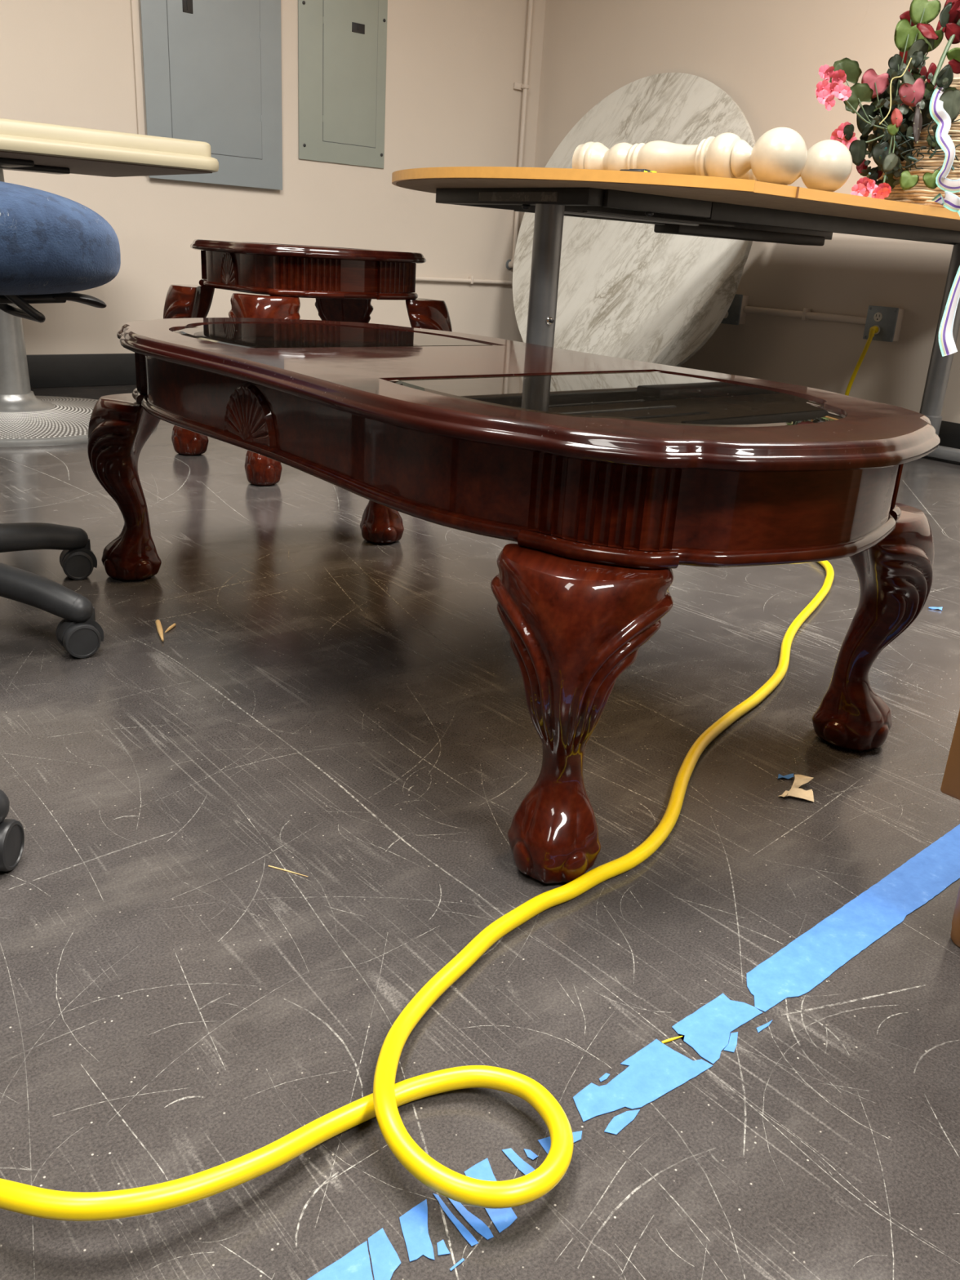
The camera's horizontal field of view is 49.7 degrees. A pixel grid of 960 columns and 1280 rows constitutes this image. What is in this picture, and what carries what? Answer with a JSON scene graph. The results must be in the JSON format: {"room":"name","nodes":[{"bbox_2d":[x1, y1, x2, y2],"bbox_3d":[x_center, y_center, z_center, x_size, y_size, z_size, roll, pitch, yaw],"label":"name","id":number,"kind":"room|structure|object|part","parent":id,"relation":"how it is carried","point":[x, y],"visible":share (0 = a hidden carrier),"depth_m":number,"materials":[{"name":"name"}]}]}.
{"room":"workshop","nodes":[
{"label":"workshop","id":0,"kind":"room"},
{"bbox_2d":[0,0,546,355],"bbox_3d":[-3.675,-1.835,1.810,10.430,3.100,0.100,-13,26,-38],"label":"wall","id":1,"kind":"structure","parent":0,"point":[453,67],"depth_m":4.38,"materials":[{"name":"beige paint"}]},
{"bbox_2d":[26,353,136,388],"bbox_3d":[-3.723,-0.518,2.256,10.221,0.121,0.009,-13,26,-38],"label":"baseboard","id":2,"kind":"structure","parent":1,"relation":"attached to","point":[45,371],"depth_m":3.99,"materials":[{"name":"black rubber"}]},
{"bbox_2d":[130,0,282,190],"bbox_3d":[-1.013,-2.352,3.883,0.596,1.185,0.032,-13,26,-38],"label":"electrical panel","id":3,"kind":"object","parent":1,"relation":"attached to","point":[212,68],"visible":0.85,"depth_m":3.96,"materials":[{"name":"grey metal"}]},
{"bbox_3d":[-0.992,-2.388,3.873,0.376,1.045,0.004,-13,26,-38],"label":"door","id":4,"kind":"part","parent":3,"relation":"part of","materials":[{"name":"grey metal"}]},
{"bbox_2d":[297,0,387,168],"bbox_3d":[-0.557,-2.476,4.251,0.425,0.959,0.014,-13,26,-38],"label":"electrical panel","id":5,"kind":"object","parent":1,"relation":"attached to","point":[342,44],"visible":1,"depth_m":4.30,"materials":[{"name":"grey metal"}]},
{"bbox_3d":[-0.530,-2.504,4.263,0.263,0.848,0.004,-13,26,-38],"label":"door","id":6,"kind":"part","parent":5,"relation":"part of","materials":[{"name":"grey metal"}]},
{"bbox_2d":[415,275,511,284],"bbox_3d":[-0.256,-1.691,4.850,1.060,0.036,0.028,-13,26,-38],"label":"conduit pipe","id":7,"kind":"object","parent":1,"relation":"attached to","point":[470,281],"visible":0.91,"depth_m":4.99,"materials":[{"name":"beige metal"}]},
{"bbox_2d":[506,0,533,269],"bbox_3d":[0.223,-2.925,4.736,0.085,2.332,0.049,-13,26,-38],"label":"conduit pipe","id":8,"kind":"object","parent":1,"relation":"attached to","point":[525,86],"visible":0.68,"depth_m":4.88,"materials":[{"name":"grey metal"}]},
{"bbox_2d":[0,384,959,1279],"bbox_3d":[-0.189,1.280,-1.643,10.230,0.100,11.130,-13,26,-38],"label":"floor","id":9,"kind":"structure","parent":0,"point":[334,707],"depth_m":0.98,"materials":[{"name":"concrete"}]},
{"bbox_2d":[0,789,24,871],"bbox_3d":[-0.788,-0.031,0.894,0.641,0.500,0.652,-13,26,-38],"label":"desk chair","id":10,"kind":"object","parent":9,"relation":"on","point":[11,831],"visible":1,"depth_m":0.98,"materials":[{"name":"black plastic"}]},
{"bbox_3d":[-0.595,0.128,0.965,0.305,0.085,0.052,3,21,-1],"label":"arm","id":11,"kind":"part","parent":10,"relation":"part of","materials":[{"name":"black plastic"}]},
{"bbox_2d":[0,181,120,657],"bbox_3d":[-0.889,-0.335,1.497,0.678,0.634,0.646,-13,26,-38],"label":"office chair","id":12,"kind":"object","parent":9,"relation":"on","point":[53,246],"visible":1,"depth_m":1.40,"materials":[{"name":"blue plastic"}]},
{"bbox_3d":[-0.783,-0.163,1.700,0.052,0.085,0.315,16,24,30],"label":"arm","id":13,"kind":"part","parent":12,"relation":"part of","materials":[{"name":"grey plastic"}]},
{"bbox_3d":[-0.706,-0.085,1.506,0.316,0.085,0.052,9,21,14],"label":"arm","id":14,"kind":"part","parent":12,"relation":"part of","materials":[{"name":"grey plastic"}]},
{"bbox_3d":[-0.667,-0.495,1.509,0.041,0.023,0.263,20,26,37],"label":"lever","id":15,"kind":"part","parent":12,"relation":"part of","materials":[{"name":"black plastic"}]},
{"bbox_3d":[-0.821,-0.549,1.393,0.600,0.153,0.530,-13,26,-38],"label":"seat","id":16,"kind":"part","parent":12,"relation":"part of","materials":[{"name":"blue fabric"}]},
{"bbox_3d":[-0.693,-0.164,1.826,0.015,0.026,0.015,-13,26,-38],"label":"stem","id":17,"kind":"part","parent":12,"relation":"part of","materials":[{"name":"grey plastic"}]},
{"bbox_3d":[-0.564,-0.034,1.500,0.015,0.026,0.015,-13,26,-38],"label":"stem","id":18,"kind":"part","parent":12,"relation":"part of","materials":[{"name":"grey plastic"}]},
{"bbox_2d":[0,118,218,447],"bbox_3d":[-2.108,-0.876,2.482,2.839,0.815,0.970,-13,26,-38],"label":"table","id":19,"kind":"object","parent":9,"relation":"on","point":[27,419],"visible":0.8,"depth_m":2.87,"materials":[{"name":"beige paint"}]},
{"bbox_3d":[-1.453,-0.712,3.215,0.848,0.030,0.848,-13,26,-38],"label":"plate","id":20,"kind":"part","parent":19,"relation":"part of","materials":[{"name":"metal"}]},
{"bbox_2d":[155,619,164,641],"bbox_3d":[-0.492,-0.015,1.598,0.008,0.009,0.084,-5,22,-21],"label":"wood splinter","id":21,"kind":"object","parent":9,"relation":"on","point":[159,628],"visible":1,"depth_m":1.59,"materials":[{"name":"beige wood"}]},
{"bbox_2d":[164,623,176,632],"bbox_3d":[-0.483,-0.018,1.615,0.005,0.005,0.037,6,21,5],"label":"wood splinter","id":22,"kind":"object","parent":9,"relation":"on","point":[171,627],"visible":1,"depth_m":1.61,"materials":[{"name":"beige wood"}]},
{"bbox_2d":[268,865,307,876],"bbox_3d":[-0.188,0.227,1.016,0.044,0.002,0.001,10,22,18],"label":"wood splinter","id":23,"kind":"object","parent":9,"relation":"on","point":[268,865],"visible":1,"depth_m":1.02,"materials":[{"name":"beige wood"}]},
{"bbox_2d":[163,239,452,485],"bbox_3d":[-0.467,-0.769,2.820,0.626,0.565,0.556,-13,26,-38],"label":"end table","id":24,"kind":"object","parent":9,"relation":"on","point":[344,282],"visible":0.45,"depth_m":2.58,"materials":[{"name":"brown wood"}]},
{"bbox_3d":[-0.799,-0.732,2.833,0.121,0.449,0.174,5,21,4],"label":"leg","id":25,"kind":"part","parent":24,"relation":"part of","materials":[{"name":"brown wood"}]},
{"bbox_3d":[-0.533,-0.604,2.536,0.174,0.449,0.121,5,21,4],"label":"leg","id":26,"kind":"part","parent":24,"relation":"part of","materials":[{"name":"brown wood"}]},
{"bbox_3d":[-0.457,-0.933,2.758,0.479,0.016,0.503,-13,26,-38],"label":"apron moulding","id":27,"kind":"part","parent":24,"relation":"part of","materials":[{"name":"brown wood"}]},
{"bbox_3d":[-0.407,-0.825,3.145,0.174,0.449,0.121,5,21,4],"label":"leg","id":28,"kind":"part","parent":24,"relation":"part of","materials":[{"name":"brown wood"}]},
{"bbox_3d":[-0.141,-0.698,2.847,0.121,0.449,0.174,5,21,4],"label":"leg","id":29,"kind":"part","parent":24,"relation":"part of","materials":[{"name":"brown wood"}]},
{"bbox_2d":[307,1240,373,1279],"bbox_3d":[-0.085,0.386,0.609,0.070,0.001,0.039,-13,26,-38],"label":"tape","id":30,"kind":"object","parent":9,"relation":"on","point":[356,1264],"visible":1,"depth_m":0.63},
{"bbox_2d":[368,1227,400,1279],"bbox_3d":[-0.058,0.377,0.636,0.018,0.001,0.038,-2,21,-15],"label":"tape","id":31,"kind":"object","parent":9,"relation":"on","point":[385,1260],"visible":1,"depth_m":0.64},
{"bbox_2d":[399,1199,434,1262],"bbox_3d":[-0.041,0.372,0.654,0.019,0.001,0.044,0,21,-10],"label":"tape","id":32,"kind":"object","parent":9,"relation":"on","point":[414,1223],"visible":1,"depth_m":0.65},
{"bbox_2d":[0,325,878,1221],"bbox_3d":[0.670,-0.383,2.207,0.374,0.403,3.972,13,22,23],"label":"extension cord","id":33,"kind":"object","parent":9,"relation":"on","point":[387,1095],"visible":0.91,"depth_m":0.71,"materials":[{"name":"yellow rubber"}]},
{"bbox_2d":[436,1240,450,1255],"bbox_3d":[-0.023,0.377,0.644,0.008,0.001,0.010,-1,21,-12],"label":"tape","id":34,"kind":"object","parent":9,"relation":"on","point":[442,1249],"visible":1,"depth_m":0.64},
{"bbox_2d":[432,1193,478,1246],"bbox_3d":[-0.017,0.370,0.663,0.005,0.001,0.046,-13,26,-37],"label":"tape","id":35,"kind":"object","parent":9,"relation":"on","point":[463,1230],"visible":1,"depth_m":0.66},
{"bbox_2d":[449,1257,464,1271],"bbox_3d":[-0.014,0.381,0.633,0.011,0.001,0.002,-15,28,-41],"label":"tape","id":36,"kind":"object","parent":9,"relation":"on","point":[461,1260],"visible":1,"depth_m":0.63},
{"bbox_2d":[447,1197,493,1239],"bbox_3d":[-0.006,0.369,0.666,0.008,0.001,0.042,-13,26,-38],"label":"tape","id":37,"kind":"object","parent":9,"relation":"on","point":[477,1224],"visible":0.88,"depth_m":0.66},
{"bbox_2d":[464,1158,517,1232],"bbox_3d":[0.008,0.364,0.681,0.019,0.001,0.055,-6,23,-24],"label":"tape","id":38,"kind":"object","parent":9,"relation":"on","point":[503,1218],"visible":0.59,"depth_m":0.67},
{"bbox_2d":[87,317,940,884],"bbox_3d":[-0.054,-0.194,1.540,0.658,0.436,1.384,-13,26,-37],"label":"coffee table","id":39,"kind":"object","parent":9,"relation":"on","point":[607,475],"visible":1,"depth_m":1.05,"materials":[{"name":"brown wood"}]},
{"bbox_3d":[-0.613,-0.261,1.801,0.121,0.314,0.174,3,21,-1],"label":"leg","id":40,"kind":"part","parent":39,"relation":"part of","materials":[{"name":"brown wood"}]},
{"bbox_3d":[-0.197,-0.356,2.121,0.174,0.314,0.121,8,21,11],"label":"leg","id":41,"kind":"part","parent":39,"relation":"part of","materials":[{"name":"brown wood"}]},
{"bbox_3d":[-0.048,-0.292,1.503,0.605,0.016,1.331,-13,26,-37],"label":"apron moulding","id":42,"kind":"part","parent":39,"relation":"part of","materials":[{"name":"brown wood"}]},
{"bbox_3d":[0.082,0.082,1.001,0.174,0.314,0.121,8,21,11],"label":"leg","id":43,"kind":"part","parent":39,"relation":"part of","materials":[{"name":"brown wood"}]},
{"bbox_3d":[0.497,-0.013,1.321,0.121,0.314,0.174,3,21,-1],"label":"leg","id":44,"kind":"part","parent":39,"relation":"part of","materials":[{"name":"brown wood"}]},
{"bbox_2d":[502,1148,534,1174],"bbox_3d":[0.027,0.356,0.707,0.009,0.001,0.030,-13,26,-38],"label":"tape","id":45,"kind":"object","parent":9,"relation":"on","point":[522,1166],"visible":0.83,"depth_m":0.71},
{"bbox_2d":[524,1148,537,1159],"bbox_3d":[0.034,0.353,0.714,0.006,0.001,0.011,-13,26,-38],"label":"tape","id":46,"kind":"object","parent":9,"relation":"on","point":[530,1153],"visible":1,"depth_m":0.71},
{"bbox_2d":[537,1130,582,1153],"bbox_3d":[0.058,0.350,0.727,0.033,0.001,0.014,-8,23,-27],"label":"tape","id":47,"kind":"object","parent":9,"relation":"on","point":[545,1143],"visible":0.47,"depth_m":0.73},
{"bbox_2d":[599,1072,609,1081],"bbox_3d":[0.094,0.331,0.785,0.011,0.001,0.004,-13,26,-38],"label":"tape","id":48,"kind":"object","parent":9,"relation":"on","point":[606,1075],"visible":1,"depth_m":0.78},
{"bbox_2d":[604,1109,639,1134],"bbox_3d":[0.102,0.345,0.747,0.011,0.001,0.036,22,27,40],"label":"tape","id":49,"kind":"object","parent":9,"relation":"on","point":[620,1121],"visible":1,"depth_m":0.74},
{"bbox_2d":[512,72,755,366],"bbox_3d":[0.619,-1.736,4.478,0.347,1.302,1.336,-13,26,-38],"label":"tabletop","id":50,"kind":"object","parent":9,"relation":"on","point":[631,291],"visible":0.56,"depth_m":4.39,"materials":[{"name":"white stone"}]},
{"bbox_2d":[573,1039,712,1121],"bbox_3d":[0.119,0.333,0.782,0.121,0.001,0.046,-13,26,-38],"label":"tape","id":51,"kind":"object","parent":9,"relation":"on","point":[656,1069],"visible":1,"depth_m":0.78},
{"bbox_2d":[661,1035,682,1043],"bbox_3d":[0.153,0.318,0.827,0.020,0.002,0.002,-6,23,-24],"label":"wood splinter","id":52,"kind":"object","parent":9,"relation":"on","point":[675,1037],"visible":1,"depth_m":0.82,"materials":[{"name":"yellow wood"}]},
{"bbox_2d":[391,166,959,462],"bbox_3d":[0.728,-0.893,3.070,2.115,0.741,1.280,-13,26,-38],"label":"desk","id":53,"kind":"object","parent":9,"relation":"on","point":[690,205],"visible":0.8,"depth_m":2.52,"materials":[{"name":"brown wood"}]},
{"bbox_3d":[0.088,-1.066,2.495,0.002,0.020,0.285,-13,26,-38],"label":"inset plate","id":54,"kind":"part","parent":53,"relation":"part of","materials":[{"name":"black metal"}]},
{"bbox_3d":[0.147,-0.719,2.566,0.080,0.660,0.080,-13,26,-38],"label":"post","id":55,"kind":"part","parent":53,"relation":"part of","materials":[{"name":"grey metal"}]},
{"bbox_2d":[619,168,656,173],"bbox_3d":[0.349,-1.021,2.271,0.057,0.016,0.084,17,25,32],"label":"tape measure","id":56,"kind":"object","parent":53,"relation":"on","point":[629,170],"visible":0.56,"depth_m":2.25,"materials":[{"name":"silver plastic"}]},
{"bbox_2d":[572,127,807,185],"bbox_3d":[0.480,-1.128,2.428,0.588,0.121,0.128,19,26,35],"label":"newel post","id":57,"kind":"object","parent":53,"relation":"on","point":[780,155],"visible":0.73,"depth_m":2.35,"materials":[{"name":"beige wood"}]},
{"bbox_2d":[653,222,825,245],"bbox_3d":[0.846,-1.297,3.320,0.760,0.030,0.100,-13,26,-38],"label":"cable tray","id":58,"kind":"object","parent":53,"relation":"on","point":[709,231],"depth_m":3.24,"materials":[{"name":"paint"}]},
{"bbox_2d":[693,139,852,191],"bbox_3d":[0.635,-1.157,2.538,0.559,0.115,0.124,19,26,35],"label":"newel post","id":59,"kind":"object","parent":53,"relation":"on","point":[828,164],"visible":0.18,"depth_m":2.37,"materials":[{"name":"beige wood"}]},
{"bbox_2d":[815,0,959,356],"bbox_3d":[1.214,-1.224,2.678,0.653,0.892,0.554,-13,26,-38],"label":"flower arrangement","id":60,"kind":"object","parent":53,"relation":"on","point":[916,154],"visible":0.98,"depth_m":2.66,"materials":[{"name":"wicker"}]},
{"bbox_3d":[0.874,-1.404,2.660,0.035,0.036,0.007,-7,30,-26],"label":"flower","id":61,"kind":"part","parent":60,"relation":"part of","materials":[{"name":"pink plant"}]},
{"bbox_3d":[0.878,-1.412,2.655,0.035,0.036,0.007,14,24,26],"label":"flower","id":62,"kind":"part","parent":60,"relation":"part of","materials":[{"name":"pink plant"}]},
{"bbox_3d":[0.880,-1.388,2.655,0.035,0.036,0.007,3,5,0],"label":"flower","id":63,"kind":"part","parent":60,"relation":"part of","materials":[{"name":"pink plant"}]},
{"bbox_3d":[0.884,-1.455,2.660,0.035,0.036,0.007,0,7,-10],"label":"flower","id":64,"kind":"part","parent":60,"relation":"part of","materials":[{"name":"pink plant"}]},
{"bbox_3d":[0.892,-1.449,2.654,0.035,0.036,0.007,-11,47,-33],"label":"flower","id":65,"kind":"part","parent":60,"relation":"part of","materials":[{"name":"pink plant"}]},
{"bbox_3d":[0.893,-1.373,2.651,0.035,0.036,0.007,-9,32,-30],"label":"flower","id":66,"kind":"part","parent":60,"relation":"part of","materials":[{"name":"pink plant"}]},
{"bbox_3d":[0.905,-1.414,2.664,0.035,0.036,0.007,7,9,8],"label":"flower","id":67,"kind":"part","parent":60,"relation":"part of","materials":[{"name":"pink plant"}]},
{"bbox_3d":[0.904,-1.411,2.661,0.035,0.036,0.007,-3,42,-16],"label":"flower","id":68,"kind":"part","parent":60,"relation":"part of","materials":[{"name":"pink plant"}]},
{"bbox_3d":[0.930,-1.308,2.693,0.041,0.042,0.009,1,39,-7],"label":"flower","id":69,"kind":"part","parent":60,"relation":"part of","materials":[{"name":"pink plant"}]},
{"bbox_3d":[0.919,-1.440,2.654,0.035,0.036,0.007,9,39,15],"label":"flower","id":70,"kind":"part","parent":60,"relation":"part of","materials":[{"name":"pink plant"}]},
{"bbox_3d":[0.919,-1.435,2.655,0.035,0.036,0.007,3,52,-1],"label":"flower","id":71,"kind":"part","parent":60,"relation":"part of","materials":[{"name":"pink plant"}]},
{"bbox_3d":[0.920,-1.400,2.648,0.035,0.036,0.007,3,9,-1],"label":"flower","id":72,"kind":"part","parent":60,"relation":"part of","materials":[{"name":"pink plant"}]},
{"bbox_3d":[0.942,-1.315,2.679,0.041,0.042,0.009,2,28,-3],"label":"flower","id":73,"kind":"part","parent":60,"relation":"part of","materials":[{"name":"pink plant"}]},
{"bbox_3d":[0.931,-1.395,2.650,0.035,0.036,0.007,13,15,24],"label":"flower","id":74,"kind":"part","parent":60,"relation":"part of","materials":[{"name":"pink plant"}]},
{"bbox_3d":[0.955,-1.293,2.685,0.041,0.042,0.009,-2,32,-13],"label":"flower","id":75,"kind":"part","parent":60,"relation":"part of","materials":[{"name":"pink plant"}]},
{"bbox_3d":[0.937,-1.110,2.566,0.035,0.036,0.007,14,19,26],"label":"flower","id":76,"kind":"part","parent":60,"relation":"part of","materials":[{"name":"pink plant"}]},
{"bbox_3d":[0.947,-1.109,2.574,0.035,0.036,0.007,2,34,-5],"label":"flower","id":77,"kind":"part","parent":60,"relation":"part of","materials":[{"name":"pink plant"}]},
{"bbox_3d":[0.952,-1.131,2.576,0.035,0.036,0.007,5,37,3],"label":"flower","id":78,"kind":"part","parent":60,"relation":"part of","materials":[{"name":"pink plant"}]},
{"bbox_3d":[0.959,-1.124,2.569,0.035,0.036,0.007,1,44,-7],"label":"flower","id":79,"kind":"part","parent":60,"relation":"part of","materials":[{"name":"pink plant"}]},
{"bbox_3d":[0.970,-1.121,2.570,0.035,0.036,0.007,-6,2,-23],"label":"flower","id":80,"kind":"part","parent":60,"relation":"part of","materials":[{"name":"pink plant"}]},
{"bbox_3d":[0.984,-1.105,2.574,0.035,0.036,0.007,-7,31,-26],"label":"flower","id":81,"kind":"part","parent":60,"relation":"part of","materials":[{"name":"pink plant"}]},
{"bbox_3d":[0.998,-1.107,2.574,0.035,0.036,0.007,-3,49,-17],"label":"flower","id":82,"kind":"part","parent":60,"relation":"part of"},
{"bbox_3d":[1.004,-1.118,2.574,0.035,0.036,0.007,20,52,37],"label":"flower","id":83,"kind":"part","parent":60,"relation":"part of","materials":[{"name":"plant"}]},
{"bbox_3d":[1.115,-1.239,2.670,0.026,0.011,0.007,15,24,28],"label":"bulb","id":84,"kind":"part","parent":60,"relation":"part of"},
{"bbox_2d":[877,77,959,208],"bbox_3d":[1.271,-1.331,2.824,0.344,0.313,0.345,-13,26,-38],"label":"basket","id":85,"kind":"object","parent":60,"relation":"attached to","point":[920,194],"depth_m":2.72,"materials":[{"name":"wicker"}]},
{"bbox_3d":[1.162,-1.245,2.662,0.007,0.019,0.023,-2,21,-13],"label":"bulb","id":86,"kind":"part","parent":60,"relation":"part of","materials":[{"name":"green plant"}]},
{"bbox_3d":[1.546,-0.970,3.461,0.080,0.660,0.080,-13,26,-38],"label":"post","id":87,"kind":"part","parent":53,"relation":"part of","materials":[{"name":"grey metal"}]},
{"bbox_2d":[671,993,762,1064],"bbox_3d":[0.196,0.314,0.846,0.083,0.001,0.048,-13,26,-38],"label":"tape","id":88,"kind":"object","parent":9,"relation":"on","point":[707,1030],"visible":1,"depth_m":0.85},
{"bbox_2d":[723,1031,737,1052],"bbox_3d":[0.202,0.321,0.829,0.008,0.001,0.026,14,23,25],"label":"tape","id":89,"kind":"object","parent":9,"relation":"on","point":[732,1043],"visible":1,"depth_m":0.83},
{"bbox_2d":[756,1020,772,1032],"bbox_3d":[0.233,0.315,0.848,0.022,0.001,0.004,-13,26,-38],"label":"tape","id":90,"kind":"object","parent":9,"relation":"on","point":[761,1028],"visible":1,"depth_m":0.85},
{"bbox_2d":[777,773,794,778],"bbox_3d":[0.372,0.166,1.264,0.023,0.005,0.010,2,21,-5],"label":"scrap","id":91,"kind":"object","parent":9,"relation":"on","point":[789,775],"visible":1,"depth_m":1.26,"materials":[{"name":"blue paper"}]},
{"bbox_2d":[777,774,813,801],"bbox_3d":[0.383,0.175,1.231,0.039,0.012,0.068,16,24,30],"label":"paper scrap","id":92,"kind":"object","parent":9,"relation":"on","point":[799,780],"visible":1,"depth_m":1.22,"materials":[{"name":"beige paper"}]},
{"bbox_2d":[746,824,959,1012],"bbox_3d":[0.419,0.256,1.038,0.518,0.001,0.053,-15,27,-40],"label":"tape","id":93,"kind":"object","parent":9,"relation":"on","point":[811,957],"visible":1,"depth_m":0.98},
{"bbox_2d":[928,606,942,610],"bbox_3d":[0.853,-0.061,1.943,0.025,0.006,0.009,10,21,16],"label":"scrap","id":94,"kind":"object","parent":9,"relation":"on","point":[930,607],"visible":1,"depth_m":1.94,"materials":[{"name":"blue paper"}]},
{"bbox_2d":[940,709,959,947],"bbox_3d":[0.754,0.022,0.833,0.425,0.620,0.520,-13,26,-38],"label":"base cabinet","id":95,"kind":"object","parent":9,"relation":"on","point":[950,786],"visible":1,"depth_m":0.94,"materials":[{"name":"brown wood"}]},
{"bbox_3d":[0.461,0.211,0.945,0.042,0.155,0.042,-13,26,-38],"label":"leg","id":96,"kind":"part","parent":95,"relation":"part of","materials":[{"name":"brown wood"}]},
{"bbox_2d":[522,0,959,423],"bbox_3d":[3.903,-1.052,0.955,0.100,3.100,11.230,-13,26,-38],"label":"wall","id":97,"kind":"structure","parent":0,"point":[767,55],"depth_m":4.05,"materials":[{"name":"beige paint"}]},
{"bbox_2d":[720,293,748,324],"bbox_3d":[1.048,-1.378,4.319,0.057,0.120,0.120,-13,26,-38],"label":"outlet box","id":98,"kind":"object","parent":97,"relation":"attached to","point":[735,315],"visible":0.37,"depth_m":4.28,"materials":[{"name":"grey plastic"}]},
{"bbox_2d":[743,306,866,324],"bbox_3d":[1.277,-1.280,4.077,0.038,0.046,0.565,-13,26,-38],"label":"conduit pipe","id":99,"kind":"object","parent":97,"relation":"attached to","point":[806,314],"visible":0.97,"depth_m":4.06,"materials":[{"name":"beige metal"}]},
{"bbox_2d":[862,305,904,342],"bbox_3d":[1.489,-1.167,3.828,0.057,0.120,0.120,-13,26,-38],"label":"outlet box","id":100,"kind":"object","parent":97,"relation":"attached to","point":[888,320],"visible":1,"depth_m":3.80,"materials":[{"name":"grey metal"}]},
{"bbox_2d":[874,324,879,334],"bbox_3d":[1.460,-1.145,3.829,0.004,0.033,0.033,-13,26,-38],"label":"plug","id":101,"kind":"object","parent":100,"relation":"attached to","point":[878,326],"depth_m":3.82,"materials":[{"name":"yellow plastic"}]},
{"bbox_2d":[873,312,882,321],"bbox_3d":[1.463,-1.187,3.813,0.004,0.033,0.033,-13,26,-38],"label":"receptacle","id":102,"kind":"object","parent":100,"relation":"attached to","point":[877,317],"depth_m":3.81,"materials":[{"name":"beige plastic"}]},
{"bbox_2d":[938,420,959,448],"bbox_3d":[3.749,0.252,1.449,0.009,0.100,11.130,-13,26,-38],"label":"baseboard","id":103,"kind":"structure","parent":97,"relation":"attached to","point":[949,432],"depth_m":3.73,"materials":[{"name":"black rubber"}]}
]}

